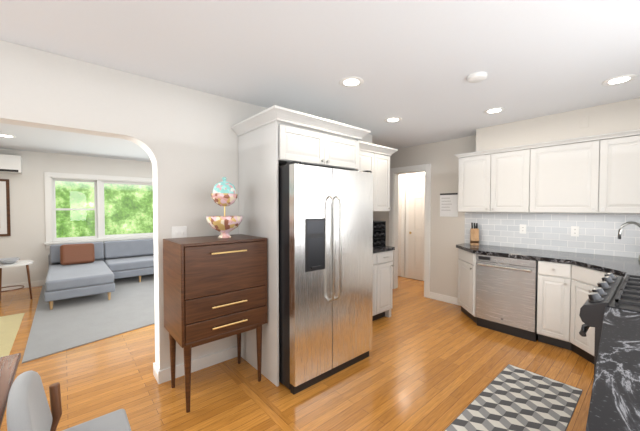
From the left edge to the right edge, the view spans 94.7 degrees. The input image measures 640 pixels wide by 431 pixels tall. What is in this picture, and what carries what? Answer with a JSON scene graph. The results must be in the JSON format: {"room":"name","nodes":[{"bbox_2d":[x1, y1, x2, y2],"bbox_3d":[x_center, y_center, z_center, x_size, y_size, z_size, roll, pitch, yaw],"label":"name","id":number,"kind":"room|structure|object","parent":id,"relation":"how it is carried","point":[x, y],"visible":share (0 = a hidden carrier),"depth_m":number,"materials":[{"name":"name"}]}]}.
{"room":"kitchen","nodes":[
{"label":"kitchen","id":0,"kind":"room"},
{"bbox_2d":[0,40,371,370],"bbox_3d":[-1.762,0.149,2.077,6.460,2.440,0.160,-1,2,-41],"label":"wall","id":1,"kind":"structure","parent":0,"point":[185,139],"depth_m":2.38,"materials":[{"name":"paint"}]},
{"bbox_2d":[153,362,158,376],"bbox_3d":[-0.394,1.287,3.409,2.724,0.100,0.014,-1,2,-41],"label":"baseboard","id":2,"kind":"structure","parent":1,"relation":"attached to","point":[155,367],"depth_m":2.48,"materials":[{"name":"white wood"}]},
{"bbox_2d":[172,226,186,237],"bbox_3d":[-1.175,0.150,2.469,0.120,0.116,0.015,-1,2,-41],"label":"switch plate","id":3,"kind":"object","parent":1,"relation":"attached to","point":[179,232],"visible":0.77,"depth_m":2.47,"materials":[{"name":"white plastic"}]},
{"bbox_2d":[156,346,237,383],"bbox_3d":[-1.044,1.307,2.614,0.699,0.100,0.014,-1,2,-41],"label":"baseboard","id":4,"kind":"structure","parent":1,"relation":"attached to","point":[164,375],"depth_m":2.60,"materials":[{"name":"white wood"}]},
{"bbox_2d":[359,141,397,211],"bbox_3d":[0.484,-0.452,3.643,1.053,0.805,0.394,-1,2,-41],"label":"upper cabinet","id":5,"kind":"object","parent":1,"relation":"attached to","point":[376,161],"visible":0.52,"depth_m":3.68,"materials":[{"name":"white wood"}]},
{"bbox_2d":[0,276,593,430],"bbox_3d":[-1.487,1.388,3.346,9.100,0.101,8.450,-1,2,-41],"label":"floor","id":6,"kind":"structure","parent":0,"point":[428,364],"depth_m":2.43,"materials":[{"name":"brown wood"}]},
{"bbox_2d":[0,353,20,427],"bbox_3d":[-1.801,1.036,0.375,1.940,0.750,0.990,-1,2,-41],"label":"dining table","id":7,"kind":"object","parent":6,"relation":"on","point":[9,364],"visible":1,"depth_m":1.18,"materials":[{"name":"brown wood"}]},
{"bbox_2d":[0,313,23,356],"bbox_3d":[-3.990,1.351,2.627,1.780,0.010,2.050,-1,2,-41],"label":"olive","id":8,"kind":"object","parent":6,"relation":"on","point":[9,326],"visible":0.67,"depth_m":3.40,"materials":[{"name":"yellow fabric"}]},
{"bbox_2d":[0,260,32,300],"bbox_3d":[-4.695,1.017,4.452,0.540,0.591,0.540,-1,2,-41],"label":"side table","id":9,"kind":"object","parent":6,"relation":"on","point":[21,263],"visible":0.96,"depth_m":4.52,"materials":[{"name":"white stone"}]},
{"bbox_2d":[0,257,19,263],"bbox_3d":[-4.695,0.686,4.443,0.250,0.070,0.250,-1,2,-41],"label":"bowl","id":10,"kind":"object","parent":9,"relation":"on","point":[8,260],"visible":1,"depth_m":4.42,"materials":[{"name":"grey ceramic"}]},
{"bbox_2d":[6,370,130,430],"bbox_3d":[-0.930,0.985,1.084,0.439,0.823,0.477,-1,2,-41],"label":"dining chair","id":11,"kind":"object","parent":6,"relation":"on","point":[28,408],"visible":1,"depth_m":1.10,"materials":[{"name":"white fabric"}]},
{"bbox_2d":[22,274,154,362],"bbox_3d":[-2.767,1.291,5.038,3.010,0.012,3.585,-1,2,-41],"label":"living room rug","id":12,"kind":"object","parent":6,"relation":"on","point":[68,323],"visible":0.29,"depth_m":3.80,"materials":[{"name":"grey carpet"}]},
{"bbox_2d":[44,239,153,309],"bbox_3d":[-3.290,0.890,5.637,2.840,0.761,1.870,-1,2,-41],"label":"sofa","id":13,"kind":"object","parent":12,"relation":"on","point":[112,262],"visible":0.56,"depth_m":5.19,"materials":[{"name":"fabric"}]},
{"bbox_2d":[60,243,94,264],"bbox_3d":[-4.330,0.685,5.274,0.171,0.368,0.487,1,2,41],"label":"pillow","id":14,"kind":"object","parent":13,"relation":"on","point":[70,254],"visible":1,"depth_m":5.22,"materials":[{"name":"leather"}]},
{"bbox_2d":[163,234,266,412],"bbox_3d":[-0.820,0.773,2.358,0.660,1.180,0.504,-1,2,-41],"label":"buffet","id":15,"kind":"object","parent":6,"relation":"on","point":[215,288],"visible":0.98,"depth_m":2.16,"materials":[{"name":"brown wood"}]},
{"bbox_2d":[206,177,242,237],"bbox_3d":[-0.772,-0.065,2.389,0.284,0.492,0.284,-1,2,-41],"label":"bowl","id":16,"kind":"object","parent":15,"relation":"on","point":[224,194],"visible":1,"depth_m":2.31,"materials":[{"name":"multicoloured ceramic"}]},
{"bbox_2d":[231,105,370,385],"bbox_3d":[-0.165,0.258,2.857,1.106,2.185,0.754,-1,2,-41],"label":"surround","id":17,"kind":"object","parent":6,"relation":"on","point":[265,151],"visible":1,"depth_m":2.48,"materials":[{"name":"white wood"}]},
{"bbox_2d":[278,161,372,394],"bbox_3d":[-0.097,0.466,2.784,0.910,1.772,0.908,-1,2,-41],"label":"fridge","id":18,"kind":"object","parent":6,"relation":"on","point":[325,267],"visible":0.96,"depth_m":2.37,"materials":[{"name":"silver metal"}]},
{"bbox_2d":[372,246,394,320],"bbox_3d":[0.468,0.871,3.653,1.000,0.920,0.406,-1,2,-41],"label":"base cabinet","id":19,"kind":"object","parent":6,"relation":"on","point":[383,265],"visible":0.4,"depth_m":3.71,"materials":[{"name":"white wood"}]},
{"bbox_2d":[373,221,385,247],"bbox_3d":[0.669,0.240,3.835,0.312,0.330,0.280,-1,2,-41],"label":"wine rack","id":20,"kind":"object","parent":19,"relation":"on","point":[379,233],"visible":0.54,"depth_m":3.80,"materials":[{"name":"black plastic"}]},
{"bbox_2d":[458,267,475,310],"bbox_3d":[1.879,0.907,3.819,0.334,0.498,0.334,-1,2,-41],"label":"base cabinet","id":21,"kind":"object","parent":6,"relation":"on","point":[466,277],"depth_m":3.77,"materials":[{"name":"white wood"}]},
{"bbox_2d":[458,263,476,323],"bbox_3d":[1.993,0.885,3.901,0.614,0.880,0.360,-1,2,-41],"label":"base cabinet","id":22,"kind":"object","parent":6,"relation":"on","point":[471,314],"depth_m":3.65,"materials":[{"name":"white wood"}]},
{"bbox_2d":[475,254,537,341],"bbox_3d":[2.278,0.899,3.503,0.676,0.872,0.592,-1,2,-41],"label":"dishwasher","id":23,"kind":"object","parent":6,"relation":"on","point":[506,295],"visible":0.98,"depth_m":3.29,"materials":[{"name":"silver metal"}]},
{"bbox_2d":[444,364,582,430],"bbox_3d":[1.284,1.370,1.972,1.588,0.004,0.508,-1,2,-41],"label":"kitchen mat","id":24,"kind":"object","parent":6,"relation":"on","point":[509,397],"visible":1,"depth_m":2.12,"materials":[{"name":"fabric"}]},
{"bbox_2d":[537,275,551,344],"bbox_3d":[2.593,0.903,3.162,0.678,0.880,0.314,-1,2,-41],"label":"base cabinet","id":25,"kind":"object","parent":6,"relation":"on","point":[544,288],"depth_m":3.05,"materials":[{"name":"white wood"}]},
{"bbox_2d":[552,275,597,363],"bbox_3d":[2.846,0.917,2.599,1.036,0.880,1.046,-1,2,-41],"label":"base cabinet","id":26,"kind":"object","parent":6,"relation":"on","point":[568,282],"depth_m":2.88,"materials":[{"name":"white wood"}]},
{"bbox_2d":[456,243,639,282],"bbox_3d":[2.318,0.448,2.944,1.356,0.040,2.276,-1,2,-41],"label":"countertop","id":27,"kind":"structure","parent":26,"relation":"on","point":[574,265],"depth_m":2.97,"materials":[{"name":"stone"}]},
{"bbox_2d":[470,223,478,245],"bbox_3d":[2.098,0.249,4.006,0.100,0.303,0.178,1,2,24],"label":"knife block","id":28,"kind":"object","parent":27,"relation":"on","point":[474,236],"visible":1,"depth_m":3.96,"materials":[{"name":"brown wood"}]},
{"bbox_2d":[618,221,639,259],"bbox_3d":[3.057,0.244,2.841,0.181,0.371,0.255,-1,2,-41],"label":"faucet","id":29,"kind":"object","parent":27,"relation":"on","point":[624,225],"visible":1,"depth_m":2.86,"materials":[{"name":"silver metal"}]},
{"bbox_2d":[579,273,639,373],"bbox_3d":[1.958,0.885,1.630,0.905,0.990,0.698,-1,2,-41],"label":"range","id":30,"kind":"object","parent":6,"relation":"on","point":[611,290],"visible":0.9,"depth_m":1.58,"materials":[{"name":"metal"}]},
{"bbox_2d":[586,307,639,430],"bbox_3d":[0.420,0.955,0.207,3.274,0.920,0.618,-1,2,-41],"label":"countertop","id":31,"kind":"structure","parent":6,"relation":"on","point":[615,401],"depth_m":0.88,"materials":[{"name":"black stone"}]},
{"bbox_2d":[0,98,639,297],"bbox_3d":[-1.487,0.119,3.315,8.740,2.440,8.090,-1,2,-41],"label":"wall","id":32,"kind":"structure","parent":0,"point":[26,240],"depth_m":4.61,"materials":[{"name":"paint"}]},
{"bbox_2d":[0,179,10,235],"bbox_3d":[-5.654,-0.129,4.864,0.750,0.980,0.033,-1,2,-41],"label":"picture frame","id":33,"kind":"object","parent":32,"relation":"attached to","point":[5,227],"visible":0.92,"depth_m":5.06,"materials":[{"name":"brown wood"}]},
{"bbox_2d":[0,154,21,173],"bbox_3d":[-5.501,-0.874,4.861,0.820,0.290,0.211,-1,2,-41],"label":"air conditioner","id":34,"kind":"object","parent":32,"relation":"attached to","point":[10,163],"visible":1,"depth_m":4.98,"materials":[{"name":"white plastic"}]},
{"bbox_2d":[1,280,45,290],"bbox_3d":[-4.801,1.232,5.654,6.470,0.100,0.014,-1,2,-41],"label":"baseboard","id":35,"kind":"structure","parent":32,"relation":"attached to","point":[34,283],"depth_m":5.25,"materials":[{"name":"white wood"}]},
{"bbox_2d":[44,172,153,248],"bbox_3d":[-3.829,-0.122,6.523,3.330,1.405,0.192,-1,2,-41],"label":"window","id":36,"kind":"structure","parent":32,"relation":"in","point":[50,178],"depth_m":5.91,"materials":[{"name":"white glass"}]},
{"bbox_2d":[389,164,430,297],"bbox_3d":[1.532,0.238,4.982,0.160,2.120,0.780,-1,2,-41],"label":"trim","id":37,"kind":"structure","parent":32,"relation":"attached to","point":[394,182],"depth_m":4.92,"materials":[{"name":"white wood"}]},
{"bbox_2d":[398,173,424,280],"bbox_3d":[1.824,0.220,5.932,0.069,2.110,1.550,-1,2,-41],"label":"door","id":38,"kind":"structure","parent":32,"relation":"attached to","point":[411,188],"depth_m":5.91,"materials":[{"name":"white wood"}]},
{"bbox_2d":[429,292,460,305],"bbox_3d":[1.909,1.261,4.471,0.014,0.100,0.525,-1,2,-41],"label":"baseboard","id":39,"kind":"structure","parent":32,"relation":"attached to","point":[453,300],"depth_m":4.48,"materials":[{"name":"white wood"}]},
{"bbox_2d":[440,193,457,216],"bbox_3d":[1.926,-0.158,4.414,0.014,0.350,0.270,-1,2,-41],"label":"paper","id":40,"kind":"object","parent":32,"relation":"attached to","point":[448,204],"visible":1,"depth_m":4.41,"materials":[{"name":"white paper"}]},
{"bbox_2d":[455,143,538,212],"bbox_3d":[2.275,-0.430,3.765,0.326,0.774,0.868,-1,2,-41],"label":"upper cabinet","id":41,"kind":"object","parent":32,"relation":"attached to","point":[505,181],"depth_m":3.61,"materials":[{"name":"white wood"}]},
{"bbox_2d":[464,212,639,257],"bbox_3d":[2.833,0.192,3.386,0.008,0.450,2.285,-1,2,-41],"label":"backsplash","id":42,"kind":"structure","parent":32,"relation":"attached to","point":[598,233],"depth_m":3.42,"materials":[{"name":"tile"}]},
{"bbox_2d":[520,224,525,233],"bbox_3d":[2.546,0.170,3.703,0.008,0.114,0.070,-1,2,-41],"label":"electrical outlet","id":43,"kind":"object","parent":42,"relation":"attached to","point":[522,228],"visible":1,"depth_m":3.70,"materials":[{"name":"white plastic"}]},
{"bbox_2d":[571,226,578,236],"bbox_3d":[2.874,0.179,3.325,0.008,0.114,0.070,-1,2,-41],"label":"electrical outlet","id":44,"kind":"object","parent":42,"relation":"attached to","point":[574,230],"visible":1,"depth_m":3.32,"materials":[{"name":"white plastic"}]},
{"bbox_2d":[535,133,610,212],"bbox_3d":[2.712,-0.417,3.262,0.326,0.774,0.696,-1,2,-41],"label":"upper cabinet","id":45,"kind":"object","parent":32,"relation":"attached to","point":[599,175],"depth_m":3.08,"materials":[{"name":"white wood"}]},
{"bbox_2d":[607,129,639,213],"bbox_3d":[3.040,-0.408,2.885,0.326,0.774,0.536,-1,2,-41],"label":"upper cabinet","id":46,"kind":"object","parent":32,"relation":"attached to","point":[623,194],"depth_m":2.80,"materials":[{"name":"white wood"}]},
{"bbox_2d":[0,0,639,161],"bbox_3d":[-1.487,-1.151,3.284,9.100,0.100,8.450,-1,2,-41],"label":"ceiling","id":47,"kind":"structure","parent":0,"point":[413,64],"depth_m":1.94,"materials":[{"name":"paint"}]},
{"bbox_2d":[0,134,15,137],"bbox_3d":[-4.414,-1.118,4.153,0.200,0.006,0.200,-1,2,-41],"label":"recessed light","id":48,"kind":"object","parent":47,"relation":"in","point":[7,136],"visible":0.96,"depth_m":4.17,"materials":[{"name":"white"}]},
{"bbox_2d":[339,76,363,86],"bbox_3d":[0.253,-1.075,2.381,0.200,0.006,0.200,-1,2,-41],"label":"recessed light","id":49,"kind":"object","parent":47,"relation":"in","point":[352,81],"visible":1,"depth_m":2.36,"materials":[{"name":"white"}]},
{"bbox_2d":[384,117,401,122],"bbox_3d":[0.842,-1.100,3.396,0.200,0.006,0.200,-1,2,-41],"label":"recessed light","id":50,"kind":"object","parent":47,"relation":"in","point":[393,119],"visible":0.98,"depth_m":3.38,"materials":[{"name":"white"}]},
{"bbox_2d":[467,72,487,82],"bbox_3d":[1.210,-1.060,2.272,0.140,0.030,0.140,-1,2,-41],"label":"smoke detector","id":51,"kind":"object","parent":47,"relation":"attached to","point":[476,77],"visible":1,"depth_m":2.24,"materials":[{"name":"white plastic"}]},
{"bbox_2d":[483,107,504,113],"bbox_3d":[1.819,-1.092,3.079,0.200,0.006,0.200,-1,2,-41],"label":"recessed light","id":52,"kind":"object","parent":47,"relation":"in","point":[495,110],"visible":1,"depth_m":3.06,"materials":[{"name":"white"}]},
{"bbox_2d":[602,74,636,85],"bbox_3d":[2.377,-1.074,2.346,0.200,0.006,0.200,-1,2,-41],"label":"recessed light","id":53,"kind":"object","parent":47,"relation":"in","point":[617,80],"visible":1,"depth_m":2.34,"materials":[{"name":"white"}]},
{"label":"outside","id":54,"kind":"structure","parent":0,"visible":0},
{"bbox_2d":[55,181,152,237],"bbox_3d":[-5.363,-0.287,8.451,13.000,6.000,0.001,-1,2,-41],"label":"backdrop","id":55,"kind":"structure","parent":54,"point":[115,215],"depth_m":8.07,"materials":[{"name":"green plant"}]}
]}

